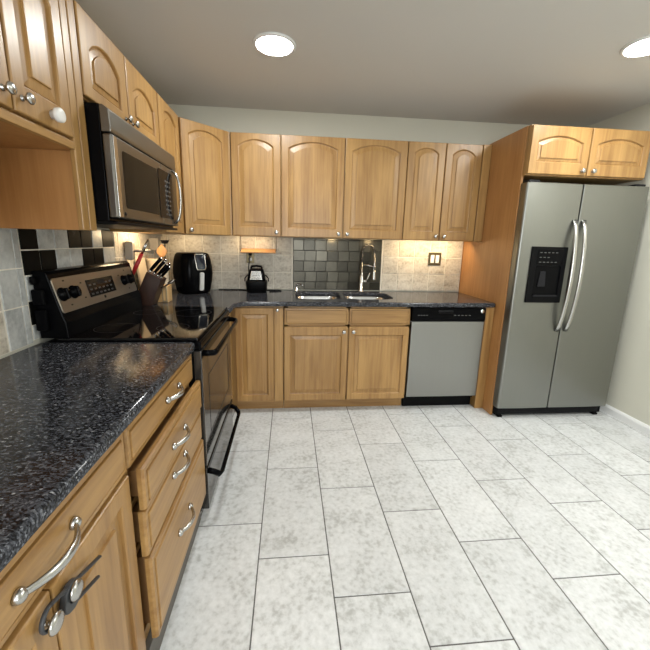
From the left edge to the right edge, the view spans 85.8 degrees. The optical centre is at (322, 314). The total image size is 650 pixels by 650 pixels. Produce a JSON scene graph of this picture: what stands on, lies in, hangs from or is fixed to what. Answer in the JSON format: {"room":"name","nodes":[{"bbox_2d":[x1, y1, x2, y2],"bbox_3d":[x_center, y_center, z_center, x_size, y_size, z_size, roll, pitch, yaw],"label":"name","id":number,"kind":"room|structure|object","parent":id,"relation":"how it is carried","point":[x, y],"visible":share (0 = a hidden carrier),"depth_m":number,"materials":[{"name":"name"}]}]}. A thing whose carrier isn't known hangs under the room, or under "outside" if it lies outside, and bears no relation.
{"room":"kitchen","nodes":[
{"label":"kitchen","id":0,"kind":"room"},
{"bbox_2d":[0,228,164,358],"bbox_3d":[-1.143,0.072,0.338,0.100,2.458,5.800,0,12,-5],"label":"wall","id":1,"kind":"structure","parent":0,"point":[40,340],"depth_m":1.46,"materials":[{"name":"beige paint"}]},
{"bbox_2d":[0,228,32,355],"bbox_3d":[-1.148,-0.023,0.971,0.008,0.468,0.874,0,12,-5],"label":"tile backsplash","id":2,"kind":"structure","parent":1,"relation":"attached to","point":[15,324],"depth_m":1.33,"materials":[{"name":"grey tile"}]},
{"bbox_2d":[0,0,96,230],"bbox_3d":[-0.964,-0.632,0.921,0.360,0.773,0.672,0,12,-5],"label":"upper cabinet","id":3,"kind":"object","parent":1,"relation":"attached to","point":[46,179],"visible":1,"depth_m":1.15,"materials":[{"name":"brown wood"}]},
{"bbox_2d":[16,229,114,340],"bbox_3d":[-1.222,-0.201,1.765,0.009,0.470,0.755,0,12,-5],"label":"tile panel","id":4,"kind":"object","parent":1,"relation":"attached to","point":[40,249],"visible":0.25,"depth_m":1.59,"materials":[{"name":"black tile"}]},
{"bbox_2d":[73,0,159,145],"bbox_3d":[-1.029,-1.011,1.577,0.354,0.302,0.761,0,12,-5],"label":"upper cabinet","id":5,"kind":"object","parent":1,"relation":"attached to","point":[108,78],"visible":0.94,"depth_m":1.45,"materials":[{"name":"brown wood"}]},
{"bbox_2d":[84,102,182,229],"bbox_3d":[-0.989,-0.635,1.659,0.448,0.425,0.756,0,12,-5],"label":"microwave","id":6,"kind":"object","parent":5,"relation":"attached to","point":[134,178],"visible":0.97,"depth_m":1.43,"materials":[{"name":"silver metal"}]},
{"bbox_2d":[113,232,169,289],"bbox_3d":[-1.302,-0.366,2.603,0.010,0.467,0.957,0,12,-5],"label":"tile backsplash","id":7,"kind":"structure","parent":1,"relation":"attached to","point":[119,238],"depth_m":2.41,"materials":[{"name":"beige tile"}]},
{"bbox_2d":[125,241,150,259],"bbox_3d":[-1.188,-0.413,2.257,0.151,0.118,0.048,-2,12,-17],"label":"mallet","id":8,"kind":"object","parent":7,"relation":"attached to","point":[130,250],"visible":1,"depth_m":2.23,"materials":[{"name":"silver metal"}]},
{"bbox_2d":[110,93,183,233],"bbox_3d":[-1.087,-0.904,2.186,0.354,0.763,0.387,0,12,-5],"label":"upper cabinet","id":9,"kind":"object","parent":1,"relation":"attached to","point":[167,118],"visible":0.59,"depth_m":2.15,"materials":[{"name":"brown wood"}]},
{"bbox_2d":[132,239,147,274],"bbox_3d":[-1.159,-0.363,2.218,0.123,0.232,0.027,0,12,-5],"label":"pruning shears","id":10,"kind":"object","parent":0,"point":[136,265],"visible":0.93,"depth_m":2.21,"materials":[{"name":"red plastic"}]},
{"bbox_2d":[168,104,528,291],"bbox_3d":[0.491,-0.506,3.296,3.710,2.458,0.100,0,12,-5],"label":"wall","id":11,"kind":"structure","parent":0,"point":[242,120],"depth_m":2.99,"materials":[{"name":"beige paint"}]},
{"bbox_2d":[146,117,232,235],"bbox_3d":[-1.007,-1.006,2.686,0.606,0.763,0.606,0,12,-5],"label":"upper cabinet","id":12,"kind":"object","parent":11,"relation":"attached to","point":[205,150],"visible":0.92,"depth_m":2.53,"materials":[{"name":"brown wood"}]},
{"bbox_2d":[167,235,291,289],"bbox_3d":[-0.815,-0.463,3.124,1.078,0.467,0.010,0,12,-5],"label":"tile backsplash","id":13,"kind":"structure","parent":11,"relation":"attached to","point":[229,265],"depth_m":3.12,"materials":[{"name":"beige tile"}]},
{"bbox_2d":[246,253,253,262],"bbox_3d":[-0.640,-0.520,3.120,0.070,0.114,0.008,0,12,-5],"label":"wall outlet","id":14,"kind":"object","parent":13,"relation":"attached to","point":[247,254],"visible":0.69,"depth_m":3.12,"materials":[{"name":"grey plastic"}]},
{"bbox_2d":[230,132,280,236],"bbox_3d":[-0.525,-1.030,2.856,0.380,0.763,0.354,0,12,-5],"label":"upper cabinet","id":15,"kind":"object","parent":11,"relation":"attached to","point":[255,157],"visible":0.98,"depth_m":2.71,"materials":[{"name":"brown wood"}]},
{"bbox_2d":[240,236,276,252],"bbox_3d":[-0.557,-0.612,3.059,0.310,0.139,0.093,0,12,-5],"label":"shelf","id":16,"kind":"object","parent":15,"relation":"hanging from","point":[243,250],"visible":1,"depth_m":3.05,"materials":[{"name":"brown wood"}]},
{"bbox_2d":[292,238,383,290],"bbox_3d":[0.141,-0.460,3.214,0.838,0.467,0.012,0,12,-5],"label":"tile panel","id":17,"kind":"object","parent":11,"relation":"attached to","point":[317,263],"visible":0.98,"depth_m":3.21,"materials":[{"name":"grey tile"}]},
{"bbox_2d":[281,135,407,239],"bbox_3d":[0.163,-1.028,2.921,0.997,0.763,0.354,0,12,-5],"label":"upper cabinet","id":18,"kind":"object","parent":11,"relation":"attached to","point":[332,187],"visible":1,"depth_m":2.78,"materials":[{"name":"brown wood"}]},
{"bbox_2d":[381,240,462,290],"bbox_3d":[0.940,-0.458,3.291,0.760,0.467,0.010,0,12,-5],"label":"tile backsplash","id":19,"kind":"structure","parent":11,"relation":"attached to","point":[405,267],"depth_m":3.29,"materials":[{"name":"beige tile"}]},
{"bbox_2d":[428,252,441,265],"bbox_3d":[1.055,-0.524,3.277,0.124,0.120,0.012,0,12,-5],"label":"light switch","id":20,"kind":"object","parent":19,"relation":"attached to","point":[434,258],"visible":1,"depth_m":3.27,"materials":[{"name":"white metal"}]},
{"bbox_2d":[401,141,491,241],"bbox_3d":[1.005,-1.026,3.001,0.691,0.763,0.354,0,12,-5],"label":"upper cabinet","id":21,"kind":"object","parent":11,"relation":"attached to","point":[446,184],"visible":0.97,"depth_m":2.86,"materials":[{"name":"brown wood"}]},
{"bbox_2d":[522,124,649,184],"bbox_3d":[1.832,-1.206,2.799,0.899,0.325,0.827,0,12,-5],"label":"upper cabinet","id":22,"kind":"object","parent":11,"relation":"attached to","point":[553,154],"visible":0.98,"depth_m":2.43,"materials":[{"name":"brown wood"}]},
{"bbox_2d":[75,0,649,126],"bbox_3d":[0.782,-1.174,0.258,3.910,0.100,5.800,0,12,-5],"label":"ceiling","id":23,"kind":"structure","parent":0,"point":[523,62],"depth_m":2.02,"materials":[{"name":"grey paint"}]},
{"bbox_2d":[253,32,295,56],"bbox_3d":[-0.264,-1.490,1.935,0.236,0.011,0.236,0,12,-5],"label":"recessed light","id":24,"kind":"object","parent":23,"relation":"in","point":[275,44],"visible":1,"depth_m":1.92,"materials":[{"name":"white paint"}]},
{"bbox_2d":[256,36,291,54],"bbox_3d":[-0.264,-1.490,1.935,0.198,0.006,0.198,0,12,-5],"label":"diffuser","id":25,"kind":"object","parent":24,"relation":"attached to","point":[267,45],"depth_m":1.93,"materials":[{"name":"white plastic"}]},
{"bbox_2d":[620,35,649,57],"bbox_3d":[1.736,-1.429,1.859,0.236,0.011,0.236,0,12,-5],"label":"recessed light","id":26,"kind":"object","parent":23,"relation":"in","point":[640,47],"visible":1,"depth_m":1.88,"materials":[{"name":"white paint"}]},
{"bbox_2d":[624,39,649,55],"bbox_3d":[1.736,-1.428,1.859,0.198,0.006,0.198,0,12,-5],"label":"diffuser","id":27,"kind":"object","parent":26,"relation":"attached to","point":[638,47],"depth_m":1.88,"materials":[{"name":"white plastic"}]},
{"bbox_2d":[160,398,649,649],"bbox_3d":[0.727,1.256,0.764,3.710,0.050,5.600,0,12,-5],"label":"floor","id":28,"kind":"structure","parent":0,"point":[399,527],"depth_m":1.66,"materials":[{"name":"white tile"}]},
{"bbox_2d":[0,433,145,649],"bbox_3d":[-0.785,0.776,0.656,0.676,0.864,0.634,0,12,-5],"label":"base cabinet","id":29,"kind":"object","parent":28,"relation":"on","point":[95,518],"visible":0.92,"depth_m":0.73,"materials":[{"name":"brown wood"}]},
{"bbox_2d":[38,555,101,635],"bbox_3d":[-0.478,0.536,0.675,0.012,0.101,0.180,0,12,-6],"label":"child lock","id":30,"kind":"object","parent":29,"relation":"hanging from","point":[65,605],"visible":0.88,"depth_m":0.64,"materials":[{"name":"grey plastic"}]},
{"bbox_2d":[29,261,240,510],"bbox_3d":[-0.869,0.335,1.938,0.727,1.202,0.792,0,12,-5],"label":"range","id":31,"kind":"object","parent":28,"relation":"on","point":[98,302],"visible":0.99,"depth_m":1.72,"materials":[{"name":"black metal"}]},
{"bbox_2d":[57,306,226,341],"bbox_3d":[-0.873,0.031,1.887,0.580,0.017,0.764,0,12,-5],"label":"cooktop","id":32,"kind":"object","parent":31,"relation":"in","point":[136,323],"depth_m":1.73,"materials":[{"name":"black glass"}]},
{"bbox_2d":[122,354,205,649],"bbox_3d":[-0.830,0.644,1.287,0.704,0.864,0.647,0,12,-5],"label":"base cabinet","id":33,"kind":"object","parent":28,"relation":"on","point":[164,446],"visible":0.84,"depth_m":1.14,"materials":[{"name":"brown wood"}]},
{"bbox_2d":[0,342,194,571],"bbox_3d":[-0.807,0.279,0.816,0.640,0.036,1.425,0,12,-5],"label":"countertop","id":34,"kind":"structure","parent":33,"relation":"on","point":[63,406],"depth_m":0.90,"materials":[{"name":"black stone"}]},
{"bbox_2d":[228,306,283,408],"bbox_3d":[-0.820,0.324,2.822,1.014,0.864,0.919,0,12,-5],"label":"base cabinet","id":35,"kind":"object","parent":28,"relation":"on","point":[257,339],"visible":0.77,"depth_m":2.68,"materials":[{"name":"brown wood"}]},
{"bbox_2d":[152,289,494,312],"bbox_3d":[0.025,-0.116,2.805,2.672,0.036,0.907,0,12,-5],"label":"countertop","id":36,"kind":"structure","parent":35,"relation":"on","point":[231,299],"depth_m":2.74,"materials":[{"name":"black stone"}]},
{"bbox_2d":[135,258,146,285],"bbox_3d":[-1.248,-0.246,2.450,0.051,0.298,0.140,0,12,-5],"label":"cutting board","id":37,"kind":"object","parent":36,"relation":"on","point":[142,269],"visible":0.37,"depth_m":2.41,"materials":[{"name":"beige wood"}]},
{"bbox_2d":[139,271,165,305],"bbox_3d":[-1.153,-0.180,2.337,0.193,0.226,0.110,0,12,-5],"label":"knife block","id":38,"kind":"object","parent":36,"relation":"on","point":[150,290],"visible":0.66,"depth_m":2.29,"materials":[{"name":"brown wood"}]},
{"bbox_2d":[148,257,162,272],"bbox_3d":[-1.085,-0.326,2.275,0.100,0.106,0.017,0,12,-5],"label":"kitchen knife","id":39,"kind":"object","parent":38,"relation":"in","point":[159,259],"visible":1,"depth_m":2.27,"materials":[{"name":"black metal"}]},
{"bbox_2d":[152,260,165,274],"bbox_3d":[-1.063,-0.308,2.281,0.092,0.098,0.017,0,12,-5],"label":"kitchen knife","id":40,"kind":"object","parent":38,"relation":"in","point":[163,262],"visible":1,"depth_m":2.28,"materials":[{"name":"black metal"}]},
{"bbox_2d":[156,263,167,276],"bbox_3d":[-1.046,-0.293,2.286,0.084,0.090,0.017,0,12,-5],"label":"kitchen knife","id":41,"kind":"object","parent":38,"relation":"in","point":[165,266],"visible":1,"depth_m":2.28,"materials":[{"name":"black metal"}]},
{"bbox_2d":[160,266,170,278],"bbox_3d":[-1.028,-0.278,2.291,0.078,0.083,0.017,0,12,-5],"label":"kitchen knife","id":42,"kind":"object","parent":38,"relation":"in","point":[169,267],"visible":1,"depth_m":2.29,"materials":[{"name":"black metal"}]},
{"bbox_2d":[161,279,174,287],"bbox_3d":[-1.024,-0.207,2.322,0.094,0.063,0.044,0,12,-5],"label":"scissors","id":43,"kind":"object","parent":38,"relation":"in","point":[172,280],"visible":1,"depth_m":2.31,"materials":[{"name":"silver metal"}]},
{"bbox_2d":[146,258,168,283],"bbox_3d":[-1.214,-0.271,2.599,0.148,0.296,0.148,0,12,-5],"label":"utensil crock","id":44,"kind":"object","parent":36,"relation":"on","point":[150,261],"visible":0.31,"depth_m":2.53,"materials":[{"name":"beige ceramic"}]},
{"bbox_2d":[149,238,158,258],"bbox_3d":[-1.243,-0.358,2.611,0.068,0.420,0.014,0,12,-5],"label":"spatula","id":45,"kind":"object","parent":44,"relation":"in","point":[153,242],"visible":0.62,"depth_m":2.58,"materials":[{"name":"beige wood"}]},
{"bbox_2d":[156,244,166,257],"bbox_3d":[-1.159,-0.322,2.551,0.071,0.378,0.029,4,12,15],"label":"wooden spoon","id":46,"kind":"object","parent":44,"relation":"in","point":[161,250],"visible":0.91,"depth_m":2.52,"materials":[{"name":"brown wood"}]},
{"bbox_2d":[160,240,168,257],"bbox_3d":[-1.161,-0.349,2.608,0.060,0.408,0.060,0,12,-5],"label":"ladle","id":47,"kind":"object","parent":44,"relation":"in","point":[164,242],"visible":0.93,"depth_m":2.55,"materials":[{"name":"black plastic"}]},
{"bbox_2d":[158,284,171,301],"bbox_3d":[-1.150,-0.153,2.474,0.140,0.118,0.093,0,12,-5],"label":"wood block","id":48,"kind":"object","parent":36,"relation":"on","point":[166,294],"visible":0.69,"depth_m":2.44,"materials":[{"name":"brown wood"}]},
{"bbox_2d":[173,252,212,293],"bbox_3d":[-1.072,-0.353,2.912,0.294,0.334,0.278,12,16,41],"label":"air fryer","id":49,"kind":"object","parent":36,"relation":"on","point":[192,271],"visible":1,"depth_m":2.81,"materials":[{"name":"black plastic"}]},
{"bbox_2d":[219,289,281,291],"bbox_3d":[-0.642,-0.217,3.108,0.560,0.008,0.113,0,12,-5],"label":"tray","id":50,"kind":"object","parent":36,"relation":"on","point":[219,289],"visible":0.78,"depth_m":3.13,"materials":[{"name":"black plastic"}]},
{"bbox_2d":[244,265,268,292],"bbox_3d":[-0.567,-0.317,3.030,0.212,0.237,0.164,0,12,-5],"label":"appliance","id":51,"kind":"object","parent":36,"relation":"on","point":[256,282],"visible":1,"depth_m":2.97,"materials":[{"name":"black plastic"}]},
{"bbox_2d":[296,296,386,299],"bbox_3d":[0.176,-0.039,2.997,0.836,0.184,0.421,0,12,-5],"label":"sink","id":52,"kind":"object","parent":36,"relation":"in","point":[300,297],"visible":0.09,"depth_m":3.15,"materials":[{"name":"grey metal"}]},
{"bbox_2d":[357,244,375,291],"bbox_3d":[0.409,-0.423,3.170,0.161,0.433,0.060,5,12,17],"label":"faucet","id":53,"kind":"object","parent":36,"relation":"on","point":[361,281],"visible":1,"depth_m":3.17,"materials":[{"name":"silver metal"}]},
{"bbox_2d":[284,307,410,407],"bbox_3d":[0.167,0.300,3.045,0.988,0.864,0.658,0,12,-5],"label":"base cabinet","id":54,"kind":"object","parent":28,"relation":"on","point":[334,356],"visible":0.88,"depth_m":2.75,"materials":[{"name":"brown wood"}]},
{"bbox_2d":[402,307,485,405],"bbox_3d":[0.963,0.303,3.118,0.598,0.862,0.624,0,12,-5],"label":"dishwasher","id":55,"kind":"object","parent":28,"relation":"on","point":[444,343],"visible":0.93,"depth_m":2.81,"materials":[{"name":"grey metal"}]},
{"bbox_2d":[470,308,494,407],"bbox_3d":[1.299,0.300,3.169,0.070,0.864,0.623,0,12,-5],"label":"filler panel","id":56,"kind":"object","parent":28,"relation":"on","point":[476,401],"visible":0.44,"depth_m":2.87,"materials":[{"name":"brown wood"}]},
{"bbox_2d":[458,126,528,414],"bbox_3d":[1.364,-0.320,2.985,0.018,2.157,0.741,0,12,-5],"label":"panel","id":57,"kind":"object","parent":28,"relation":"on","point":[485,264],"visible":0.56,"depth_m":2.76,"materials":[{"name":"orange wood"}]},
{"bbox_2d":[492,180,649,416],"bbox_3d":[1.829,-0.124,2.971,0.929,1.800,0.836,0,12,-5],"label":"refrigerator","id":58,"kind":"object","parent":28,"relation":"on","point":[575,246],"visible":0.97,"depth_m":2.60,"materials":[{"name":"silver metal"}]},
{"bbox_2d":[588,103,649,425],"bbox_3d":[2.650,0.083,0.699,0.100,2.458,5.800,0,12,-5],"label":"wall","id":59,"kind":"structure","parent":0,"point":[629,388],"depth_m":2.68,"materials":[{"name":"beige paint"}]},
{"bbox_2d":[600,404,649,435],"bbox_3d":[2.568,1.203,0.927,0.014,0.069,5.600,0,12,-5],"label":"baseboard","id":60,"kind":"structure","parent":59,"relation":"attached to","point":[642,427],"depth_m":2.75,"materials":[{"name":"white paint"}]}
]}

